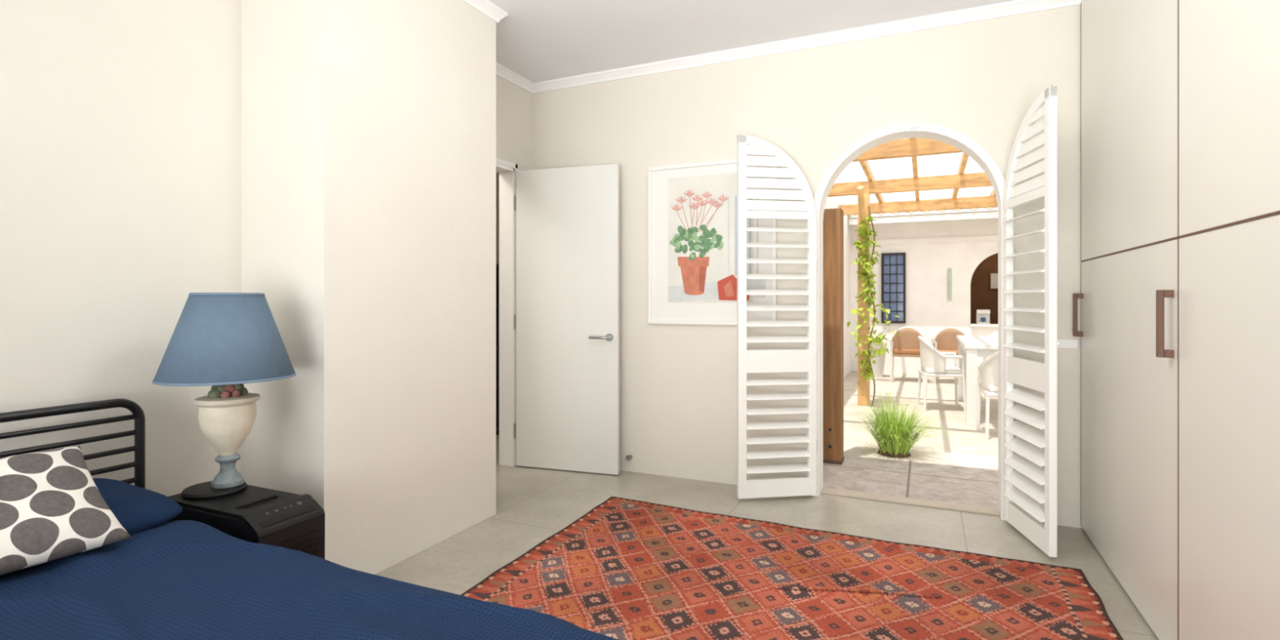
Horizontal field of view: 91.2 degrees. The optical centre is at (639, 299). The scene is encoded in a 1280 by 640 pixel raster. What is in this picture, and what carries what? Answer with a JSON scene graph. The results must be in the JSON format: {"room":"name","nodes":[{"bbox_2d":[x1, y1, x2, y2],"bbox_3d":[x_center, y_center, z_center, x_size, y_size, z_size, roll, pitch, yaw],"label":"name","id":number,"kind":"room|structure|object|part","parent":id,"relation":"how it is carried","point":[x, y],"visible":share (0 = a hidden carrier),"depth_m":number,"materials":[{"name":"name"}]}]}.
{"room":"bedroom","nodes":[
{"label":"bedroom","id":0,"kind":"room"},
{"bbox_2d":[0,0,532,496],"bbox_3d":[-1.847,-0.200,2.325,0.110,2.700,7.900,0,0,24],"label":"wall","id":1,"kind":"structure","parent":0,"point":[121,120],"depth_m":2.22,"materials":[{"name":"paint"}]},
{"bbox_2d":[496,157,517,466],"bbox_3d":[-1.077,0.105,4.010,0.125,2.090,0.825,0,0,24],"label":"door frame","id":2,"kind":"structure","parent":1,"relation":"attached to","point":[506,170],"depth_m":4.33,"materials":[{"name":"white paint"}]},
{"bbox_2d":[513,164,619,475],"bbox_3d":[-0.511,0.126,4.196,0.759,2.032,0.101,0,0,18],"label":"door","id":3,"kind":"structure","parent":1,"relation":"in","point":[567,219],"depth_m":4.20,"materials":[{"name":"paint"}]},
{"bbox_3d":[-0.265,0.245,4.094,0.134,0.018,0.059,0,0,18],"label":"lever handle","id":4,"kind":"part","parent":3,"relation":"part of","materials":[{"name":"metal"}]},
{"bbox_2d":[462,0,1080,93],"bbox_3d":[-0.586,-1.520,0.981,3.300,0.060,6.300,0,0,24],"label":"crown molding","id":5,"kind":"structure","parent":1,"relation":"attached to","point":[486,7],"depth_m":3.67,"materials":[{"name":"paint"}]},
{"bbox_2d":[496,172,498,263],"bbox_3d":[-2.061,-0.200,4.401,0.100,2.700,4.500,0,0,24],"label":"wall","id":6,"kind":"structure","parent":0,"point":[497,173],"depth_m":5.87,"materials":[{"name":"paint"}]},
{"bbox_2d":[488,0,1014,82],"bbox_3d":[-0.487,-1.775,1.705,5.200,0.450,7.900,0,0,24],"label":"ceiling","id":7,"kind":"structure","parent":0,"point":[537,40],"depth_m":3.53,"materials":[{"name":"paint"}]},
{"bbox_2d":[375,435,1159,639],"bbox_3d":[-0.487,1.250,1.705,5.200,0.200,7.900,0,0,24],"label":"floor","id":8,"kind":"structure","parent":0,"point":[533,504],"depth_m":3.23,"materials":[{"name":"tile"}]},
{"bbox_2d":[0,398,145,488],"bbox_3d":[-1.209,0.743,1.067,1.945,0.815,1.630,0,0,24],"label":"headboard","id":9,"kind":"object","parent":8,"relation":"on","point":[138,415],"visible":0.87,"depth_m":2.07,"materials":[{"name":"black metal"}]},
{"bbox_2d":[0,520,619,639],"bbox_3d":[-1.085,0.824,0.934,2.136,0.384,1.558,0,0,24],"label":"bedspread","id":10,"kind":"object","parent":9,"relation":"on","point":[179,580],"visible":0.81,"depth_m":1.37,"materials":[{"name":"blue fabric"}]},
{"bbox_2d":[0,445,132,575],"bbox_3d":[-1.565,0.515,1.460,0.276,0.232,0.530,0,0,26],"label":"cushion","id":11,"kind":"object","parent":10,"relation":"on","point":[52,508],"visible":1,"depth_m":1.55,"materials":[{"name":"fabric"}]},
{"bbox_2d":[92,478,182,535],"bbox_3d":[-1.676,0.601,1.615,0.499,0.126,0.740,0,0,24],"label":"pillow","id":12,"kind":"object","parent":10,"relation":"on","point":[137,508],"visible":0.29,"depth_m":1.78,"materials":[{"name":"blue fabric"}]},
{"bbox_2d":[168,484,324,559],"bbox_3d":[-1.323,0.899,2.086,0.512,0.501,0.230,0,0,24],"label":"bedside table","id":13,"kind":"object","parent":8,"relation":"on","point":[254,514],"visible":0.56,"depth_m":2.00,"materials":[{"name":"black plastic"}]},
{"bbox_2d":[180,480,247,500],"bbox_3d":[-1.464,0.650,2.160,0.190,0.019,0.190,0,0,24],"label":"round tray","id":14,"kind":"object","parent":13,"relation":"on","point":[203,491],"visible":0.71,"depth_m":2.11,"materials":[{"name":"black plastic"}]},
{"bbox_2d":[151,292,296,488],"bbox_3d":[-1.431,0.308,2.177,0.417,0.665,0.417,0,0,24],"label":"table lamp","id":15,"kind":"object","parent":14,"relation":"on","point":[225,341],"visible":1,"depth_m":2.08,"materials":[{"name":"fabric"}]},
{"bbox_3d":[-1.431,0.123,2.177,0.414,0.296,0.414,0,0,25],"label":"lamp shade","id":16,"kind":"part","parent":15,"relation":"part of","materials":[{"name":"blue fabric"}]},
{"bbox_3d":[-1.369,0.666,2.107,0.399,0.013,0.218,0,0,25],"label":"panel","id":17,"kind":"part","parent":13,"relation":"part of","materials":[{"name":"black wood"}]},
{"bbox_3d":[-1.250,0.657,2.053,0.028,0.017,0.148,0,0,25],"label":"carry handle","id":18,"kind":"part","parent":13,"relation":"part of","materials":[{"name":"black plastic"}]},
{"bbox_2d":[273,528,319,555],"bbox_3d":[-1.098,0.921,1.984,0.017,0.338,0.180,0,0,25],"label":"drawer","id":19,"kind":"object","parent":13,"relation":"attached to","point":[307,540],"depth_m":2.01,"materials":[{"name":"brown wood"}]},
{"bbox_2d":[241,0,496,574],"bbox_3d":[-1.216,-0.200,2.988,0.491,2.700,1.058,0,0,24],"label":"wall pier","id":20,"kind":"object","parent":8,"relation":"on","point":[369,126],"visible":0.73,"depth_m":2.62,"materials":[{"name":"paint"}]},
{"bbox_2d":[496,263,498,435],"bbox_3d":[-1.544,0.420,4.979,0.340,1.460,0.980,0,0,24],"label":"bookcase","id":21,"kind":"object","parent":8,"relation":"on","point":[497,264],"visible":0.02,"depth_m":5.34,"materials":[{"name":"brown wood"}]},
{"bbox_2d":[460,496,1123,639],"bbox_3d":[0.461,1.136,2.234,2.410,0.021,2.051,0,0,24],"label":"rug","id":22,"kind":"object","parent":8,"relation":"on","point":[625,569],"visible":0.96,"depth_m":2.49,"materials":[{"name":"fabric"}]},
{"bbox_2d":[820,487,999,515],"bbox_3d":[1.514,1.144,3.574,0.930,0.012,0.100,0,0,24],"label":"threshold","id":23,"kind":"object","parent":8,"relation":"on","point":[899,500],"visible":1,"depth_m":3.54,"materials":[{"name":"beige stone"}]},
{"bbox_2d":[1072,0,1279,639],"bbox_3d":[1.915,-0.200,1.791,0.660,2.699,2.748,0,0,24],"label":"wardrobe","id":24,"kind":"object","parent":8,"relation":"on","point":[1180,295],"visible":1,"depth_m":1.87,"materials":[{"name":"white wood"}]},
{"bbox_3d":[2.182,0.075,3.124,0.040,0.214,0.024,0,0,25],"label":"handle","id":25,"kind":"part","parent":24,"relation":"part of","materials":[{"name":"brown wood"}]},
{"bbox_3d":[1.950,-0.868,2.542,0.020,1.341,1.332,0,0,25],"label":"door","id":26,"kind":"part","parent":24,"relation":"part of","materials":[{"name":"laminate"}]},
{"bbox_3d":[1.950,0.474,2.542,0.020,1.327,1.332,0,0,25],"label":"door","id":27,"kind":"part","parent":24,"relation":"part of","materials":[{"name":"laminate"}]},
{"bbox_3d":[1.665,0.075,1.990,0.040,0.214,0.024,0,0,25],"label":"handle","id":28,"kind":"part","parent":24,"relation":"part of","materials":[{"name":"brown wood"}]},
{"bbox_3d":[1.383,-0.868,1.298,0.020,1.341,1.390,0,0,25],"label":"door","id":29,"kind":"part","parent":24,"relation":"part of","materials":[{"name":"laminate"}]},
{"bbox_3d":[1.383,0.474,1.298,0.020,1.327,1.390,0,0,25],"label":"door","id":30,"kind":"part","parent":24,"relation":"part of","materials":[{"name":"laminate"}]},
{"bbox_2d":[532,4,1082,528],"bbox_3d":[1.084,-0.200,3.753,4.040,2.700,0.130,0,0,24],"label":"wall","id":31,"kind":"structure","parent":0,"point":[979,81],"depth_m":3.78,"materials":[{"name":"paint"}]},
{"bbox_2d":[625,454,632,460],"bbox_3d":[-0.070,1.050,4.186,0.035,0.036,0.044,0,0,24],"label":"door stop","id":32,"kind":"object","parent":31,"relation":"attached to","point":[628,457],"visible":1,"depth_m":4.17,"materials":[{"name":"metal"}]},
{"bbox_2d":[648,155,777,324],"bbox_3d":[0.441,-0.357,3.958,0.840,1.025,0.030,0,0,24],"label":"framed picture","id":33,"kind":"object","parent":31,"relation":"attached to","point":[692,207],"visible":0.93,"depth_m":3.98,"materials":[{"name":"paper"}]},
{"bbox_2d":[667,172,765,302],"bbox_3d":[0.472,-0.387,3.942,0.639,0.806,0.009,0,0,25],"label":"print","id":34,"kind":"object","parent":33,"relation":"attached to","point":[702,206],"depth_m":3.96,"materials":[{"name":"paper"}]},
{"bbox_2d":[737,133,817,498],"bbox_3d":[0.794,0.090,3.606,0.480,2.076,0.074,0,0,-9],"label":"shutter","id":35,"kind":"object","parent":31,"relation":"attached to","point":[748,361],"visible":1,"depth_m":3.59,"materials":[{"name":"paint"}]},
{"bbox_3d":[0.788,-0.487,3.605,0.376,0.045,0.030,0,0,-9],"label":"rail","id":36,"kind":"part","parent":35,"relation":"part of","materials":[{"name":"paint"}]},
{"bbox_3d":[0.788,0.350,3.605,0.376,0.130,0.030,0,0,-9],"label":"rail","id":37,"kind":"part","parent":35,"relation":"part of","materials":[{"name":"paint"}]},
{"bbox_3d":[0.788,1.077,3.605,0.376,0.103,0.030,0,0,-9],"label":"rail","id":38,"kind":"part","parent":35,"relation":"part of","materials":[{"name":"paint"}]},
{"bbox_2d":[812,123,1004,519],"bbox_3d":[1.502,0.087,3.549,1.010,2.125,0.176,0,0,24],"label":"door frame","id":39,"kind":"structure","parent":31,"relation":"attached to","point":[960,141],"depth_m":3.52,"materials":[{"name":"white paint"}]},
{"bbox_2d":[1001,84,1057,557],"bbox_3d":[1.853,0.090,3.001,0.076,2.076,0.512,0,0,9],"label":"shutter","id":40,"kind":"object","parent":31,"relation":"attached to","point":[1024,508],"visible":1,"depth_m":2.92,"materials":[{"name":"paint"}]},
{"bbox_3d":[1.852,-0.487,2.995,0.030,0.045,0.408,0,0,9],"label":"rail","id":41,"kind":"part","parent":40,"relation":"part of","materials":[{"name":"paint"}]},
{"bbox_3d":[1.852,0.350,2.995,0.030,0.130,0.408,0,0,9],"label":"rail","id":42,"kind":"part","parent":40,"relation":"part of","materials":[{"name":"paint"}]},
{"bbox_3d":[1.852,1.077,2.995,0.030,0.103,0.408,0,0,9],"label":"rail","id":43,"kind":"part","parent":40,"relation":"part of","materials":[{"name":"paint"}]},
{"bbox_2d":[1057,338,1078,348],"bbox_3d":[2.165,0.223,3.183,0.100,0.045,0.012,0,0,24],"label":"latch plate","id":44,"kind":"object","parent":31,"relation":"attached to","point":[1064,344],"visible":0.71,"depth_m":3.18,"materials":[{"name":"white paint"}]},
{"label":"outside","id":45,"kind":"structure","parent":0,"visible":0},
{"bbox_2d":[843,371,998,468],"bbox_3d":[4.260,1.260,6.696,4.600,0.180,5.880,0,0,24],"label":"patio","id":46,"kind":"structure","parent":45,"point":[972,448],"depth_m":6.07,"materials":[{"name":"stone"}]},
{"bbox_2d":[847,205,902,406],"bbox_3d":[2.539,0.070,6.830,0.500,2.203,0.401,0,0,-20],"label":"climbing vine","id":47,"kind":"object","parent":46,"relation":"on","point":[881,351],"visible":1,"depth_m":6.84,"materials":[{"name":"green plant"}]},
{"bbox_3d":[2.540,0.070,6.876,0.076,2.203,0.054,0,0,25],"label":"stem","id":48,"kind":"part","parent":47,"relation":"part of","materials":[{"name":"plant"}]},
{"bbox_2d":[870,333,887,377],"bbox_3d":[3.593,0.837,9.572,0.340,0.666,0.340,0,0,24],"label":"planter","id":49,"kind":"object","parent":46,"relation":"on","point":[878,367],"visible":0.52,"depth_m":9.46,"materials":[{"name":"white ceramic"}]},
{"bbox_2d":[843,386,959,457],"bbox_3d":[1.964,0.909,4.747,0.834,0.521,0.991,0,0,24],"label":"clump","id":50,"kind":"object","parent":46,"relation":"on","point":[895,440],"visible":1,"depth_m":4.69,"materials":[{"name":"plant"}]},
{"bbox_3d":[1.931,1.150,4.768,0.240,0.040,0.240,0,0,25],"label":"crown","id":51,"kind":"part","parent":50,"relation":"part of","materials":[{"name":"plant"}]},
{"bbox_2d":[888,326,925,383],"bbox_3d":[3.867,0.780,9.064,0.494,0.781,0.439,0,0,24],"label":"patio chair","id":52,"kind":"object","parent":46,"relation":"on","point":[907,345],"visible":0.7,"depth_m":9.19,"materials":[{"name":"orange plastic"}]},
{"bbox_3d":[3.597,0.882,8.972,0.050,0.578,0.028,0,0,-32],"label":"leg","id":53,"kind":"part","parent":52,"relation":"part of","materials":[{"name":"white plastic"}]},
{"bbox_3d":[3.751,0.975,9.309,0.028,0.392,0.049,0,0,-11],"label":"leg","id":54,"kind":"part","parent":52,"relation":"part of","materials":[{"name":"white plastic"}]},
{"bbox_3d":[3.865,0.791,9.059,0.420,0.032,0.395,0,0,25],"label":"seat","id":55,"kind":"part","parent":52,"relation":"part of","materials":[{"name":"orange fabric"}]},
{"bbox_2d":[893,349,919,355],"bbox_3d":[3.863,0.749,9.055,0.378,0.050,0.353,0,0,25],"label":"seat cushion","id":56,"kind":"object","parent":52,"relation":"on","point":[895,352],"depth_m":8.93,"materials":[{"name":"orange fabric"}]},
{"bbox_3d":[3.872,0.500,9.075,0.494,0.221,0.416,0,0,25],"label":"rail","id":57,"kind":"part","parent":52,"relation":"part of","materials":[{"name":"white plastic"}]},
{"bbox_3d":[3.905,0.588,9.148,0.463,0.364,0.224,0,0,25],"label":"backrest","id":58,"kind":"part","parent":52,"relation":"part of","materials":[{"name":"beige wicker"}]},
{"bbox_2d":[827,137,997,405],"bbox_3d":[4.106,-0.136,6.261,4.480,2.612,5.600,0,0,24],"label":"pergola","id":59,"kind":"object","parent":46,"relation":"on","point":[913,148],"visible":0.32,"depth_m":6.90,"materials":[{"name":"brown wood"}]},
{"bbox_3d":[2.495,-0.005,6.995,0.120,2.350,0.120,0,0,25],"label":"post","id":60,"kind":"part","parent":59,"relation":"part of","materials":[{"name":"brown wood"}]},
{"bbox_2d":[917,336,965,413],"bbox_3d":[3.236,0.780,6.767,0.439,0.781,0.494,0,0,16],"label":"patio chair","id":61,"kind":"object","parent":46,"relation":"on","point":[933,362],"visible":0.99,"depth_m":6.61,"materials":[{"name":"white plastic"}]},
{"bbox_3d":[3.125,0.975,7.015,0.028,0.392,0.049,0,0,-38],"label":"leg","id":62,"kind":"part","parent":61,"relation":"part of","materials":[{"name":"white plastic"}]},
{"bbox_3d":[3.011,0.975,6.615,0.049,0.392,0.028,0,0,-20],"label":"leg","id":63,"kind":"part","parent":61,"relation":"part of","materials":[{"name":"white plastic"}]},
{"bbox_3d":[3.148,0.588,6.792,0.224,0.364,0.463,0,0,16],"label":"backrest","id":64,"kind":"part","parent":61,"relation":"part of","materials":[{"name":"white plastic"}]},
{"bbox_3d":[3.242,0.791,6.766,0.395,0.032,0.420,0,0,16],"label":"seat","id":65,"kind":"part","parent":61,"relation":"part of","materials":[{"name":"white plastic"}]},
{"bbox_3d":[3.225,0.500,6.770,0.416,0.221,0.494,0,0,16],"label":"rail","id":66,"kind":"part","parent":61,"relation":"part of","materials":[{"name":"white plastic"}]},
{"bbox_2d":[924,365,962,373],"bbox_3d":[3.246,0.749,6.764,0.353,0.050,0.378,0,0,16],"label":"seat cushion","id":67,"kind":"object","parent":61,"relation":"on","point":[928,369],"depth_m":6.59,"materials":[{"name":"white fabric"}]},
{"bbox_3d":[3.481,0.882,6.913,0.050,0.578,0.028,0,0,-17],"label":"leg","id":68,"kind":"part","parent":61,"relation":"part of","materials":[{"name":"white plastic"}]},
{"bbox_3d":[3.367,0.882,6.514,0.028,0.578,0.050,0,0,-41],"label":"leg","id":69,"kind":"part","parent":61,"relation":"part of","materials":[{"name":"white plastic"}]},
{"bbox_2d":[932,326,967,383],"bbox_3d":[4.427,0.780,8.919,0.494,0.781,0.439,0,0,24],"label":"patio chair","id":70,"kind":"object","parent":46,"relation":"on","point":[945,340],"visible":0.5,"depth_m":9.08,"materials":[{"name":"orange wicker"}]},
{"bbox_3d":[4.157,0.882,8.827,0.050,0.578,0.028,0,0,-32],"label":"leg","id":71,"kind":"part","parent":70,"relation":"part of","materials":[{"name":"white plastic"}]},
{"bbox_2d":[938,350,958,355],"bbox_3d":[4.423,0.749,8.910,0.378,0.050,0.353,0,0,25],"label":"seat cushion","id":72,"kind":"object","parent":70,"relation":"on","point":[957,351],"depth_m":8.82,"materials":[{"name":"white fabric"}]},
{"bbox_3d":[4.465,0.588,9.002,0.463,0.364,0.224,0,0,25],"label":"backrest","id":73,"kind":"part","parent":70,"relation":"part of","materials":[{"name":"beige wicker"}]},
{"bbox_3d":[4.432,0.500,8.929,0.494,0.221,0.416,0,0,25],"label":"rail","id":74,"kind":"part","parent":70,"relation":"part of","materials":[{"name":"white plastic"}]},
{"bbox_2d":[956,335,998,426],"bbox_3d":[3.841,0.792,6.404,1.020,0.755,1.700,0,0,24],"label":"patio table","id":75,"kind":"object","parent":46,"relation":"on","point":[971,347],"visible":0.44,"depth_m":5.84,"materials":[{"name":"white plastic"}]},
{"bbox_3d":[3.760,0.812,7.309,0.090,0.715,0.090,0,0,25],"label":"leg","id":76,"kind":"part","parent":75,"relation":"part of","materials":[{"name":"white plastic"}]},
{"bbox_3d":[3.104,0.812,5.871,0.090,0.715,0.090,0,0,25],"label":"leg","id":77,"kind":"part","parent":75,"relation":"part of","materials":[{"name":"white plastic"}]},
{"bbox_2d":[976,351,998,439],"bbox_3d":[3.171,0.780,5.366,0.494,0.781,0.439,0,0,19],"label":"patio chair","id":78,"kind":"object","parent":46,"relation":"on","point":[988,370],"visible":0.35,"depth_m":5.31,"materials":[{"name":"white plastic"}]},
{"bbox_3d":[3.038,0.882,5.619,0.028,0.578,0.050,0,0,-14],"label":"leg","id":79,"kind":"part","parent":78,"relation":"part of","materials":[{"name":"white plastic"}]},
{"bbox_3d":[3.167,0.500,5.356,0.494,0.221,0.416,0,0,19],"label":"rail","id":80,"kind":"part","parent":78,"relation":"part of","materials":[{"name":"white plastic"}]},
{"bbox_3d":[2.918,0.975,5.268,0.049,0.392,0.028,0,0,-35],"label":"leg","id":81,"kind":"part","parent":78,"relation":"part of","materials":[{"name":"white plastic"}]},
{"bbox_3d":[3.173,0.791,5.372,0.420,0.032,0.395,0,0,19],"label":"seat","id":82,"kind":"part","parent":78,"relation":"part of","materials":[{"name":"white plastic"}]},
{"bbox_3d":[3.142,0.588,5.279,0.463,0.364,0.224,0,0,19],"label":"backrest","id":83,"kind":"part","parent":78,"relation":"part of","materials":[{"name":"white plastic"}]},
{"bbox_2d":[987,385,998,391],"bbox_3d":[3.174,0.749,5.376,0.378,0.050,0.353,0,0,19],"label":"seat cushion","id":84,"kind":"object","parent":78,"relation":"on","point":[990,388],"depth_m":5.27,"materials":[{"name":"white fabric"}]},
{"bbox_2d":[981,331,998,397],"bbox_3d":[4.412,0.780,7.607,0.494,0.781,0.439,0,0,24],"label":"patio chair","id":85,"kind":"object","parent":46,"relation":"on","point":[995,334],"visible":0.1,"depth_m":7.80,"materials":[{"name":"white plastic"}]},
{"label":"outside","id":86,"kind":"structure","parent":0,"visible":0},
{"bbox_2d":[822,453,998,508],"bbox_3d":[2.836,1.227,3.570,4.600,0.146,0.990,0,0,24],"label":"paving","id":87,"kind":"object","parent":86,"point":[922,480],"depth_m":4.01,"materials":[{"name":"stone"}]},
{"bbox_2d":[822,208,844,464],"bbox_3d":[1.371,0.254,4.491,0.158,1.800,0.167,0,0,24],"label":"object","id":88,"kind":"object","parent":87,"relation":"on","point":[833,220],"visible":0.71,"depth_m":4.42,"materials":[{"name":"wood"}]},
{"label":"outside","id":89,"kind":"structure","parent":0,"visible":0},
{"bbox_2d":[848,186,998,225],"bbox_3d":[5.805,-1.689,9.989,4.500,1.019,2.407,0,0,24],"label":"sky","id":90,"kind":"structure","parent":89,"point":[976,191],"depth_m":9.82,"materials":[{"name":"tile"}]},
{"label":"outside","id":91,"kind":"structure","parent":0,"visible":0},
{"bbox_2d":[850,209,998,377],"bbox_3d":[5.568,0.000,9.469,4.520,2.700,0.250,0,0,24],"label":"wall","id":92,"kind":"structure","parent":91,"point":[929,310],"depth_m":9.81,"materials":[{"name":"beige paint"}]},
{"bbox_2d":[881,252,906,323],"bbox_3d":[4.041,-0.190,10.000,0.360,1.120,0.050,0,0,24],"label":"window","id":93,"kind":"structure","parent":92,"relation":"in","point":[893,264],"depth_m":10.00,"materials":[{"name":"blue glass"}]},
{"bbox_2d":[852,235,998,245],"bbox_3d":[5.501,-0.922,9.345,4.460,0.095,0.030,0,0,24],"label":"trim","id":94,"kind":"structure","parent":92,"relation":"attached to","point":[992,237],"depth_m":9.74,"materials":[{"name":"white paint"}]},
{"bbox_2d":[947,268,951,300],"bbox_3d":[4.778,-0.240,9.677,0.056,0.500,0.026,0,0,24],"label":"wall ornament","id":95,"kind":"object","parent":92,"relation":"attached to","point":[949,270],"visible":1,"depth_m":9.66,"materials":[{"name":"green ceramic"}]},
{"bbox_2d":[970,323,998,326],"bbox_3d":[5.577,0.385,9.464,1.060,0.031,0.350,0,0,24],"label":"sill","id":96,"kind":"structure","parent":92,"relation":"attached to","point":[971,324],"depth_m":9.46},
{"bbox_2d":[976,309,990,324],"bbox_3d":[5.261,0.258,9.614,0.180,0.220,0.140,0,0,24],"label":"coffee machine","id":97,"kind":"object","parent":96,"relation":"on","point":[982,315],"visible":1,"depth_m":9.59,"materials":[{"name":"white plastic"}]},
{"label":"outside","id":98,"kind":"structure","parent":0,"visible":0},
{"bbox_2d":[824,173,850,377],"bbox_3d":[1.953,-0.250,7.204,0.180,3.200,6.870,0,0,24],"label":"wall","id":99,"kind":"structure","parent":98,"point":[832,202],"depth_m":9.68,"materials":[{"name":"white paint"}]},
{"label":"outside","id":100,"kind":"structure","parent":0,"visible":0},
{"bbox_2d":[970,253,998,324],"bbox_3d":[6.066,-0.045,10.176,2.300,2.490,1.450,0,0,24],"label":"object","id":101,"kind":"structure","parent":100,"point":[982,297],"depth_m":10.90,"materials":[{"name":"brown wood"}]},
{"bbox_2d":[989,272,998,288],"bbox_3d":[6.155,-0.330,10.805,0.230,0.290,0.021,0,0,24],"label":"window","id":102,"kind":"structure","parent":101,"relation":"in","point":[993,277],"depth_m":10.82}
]}

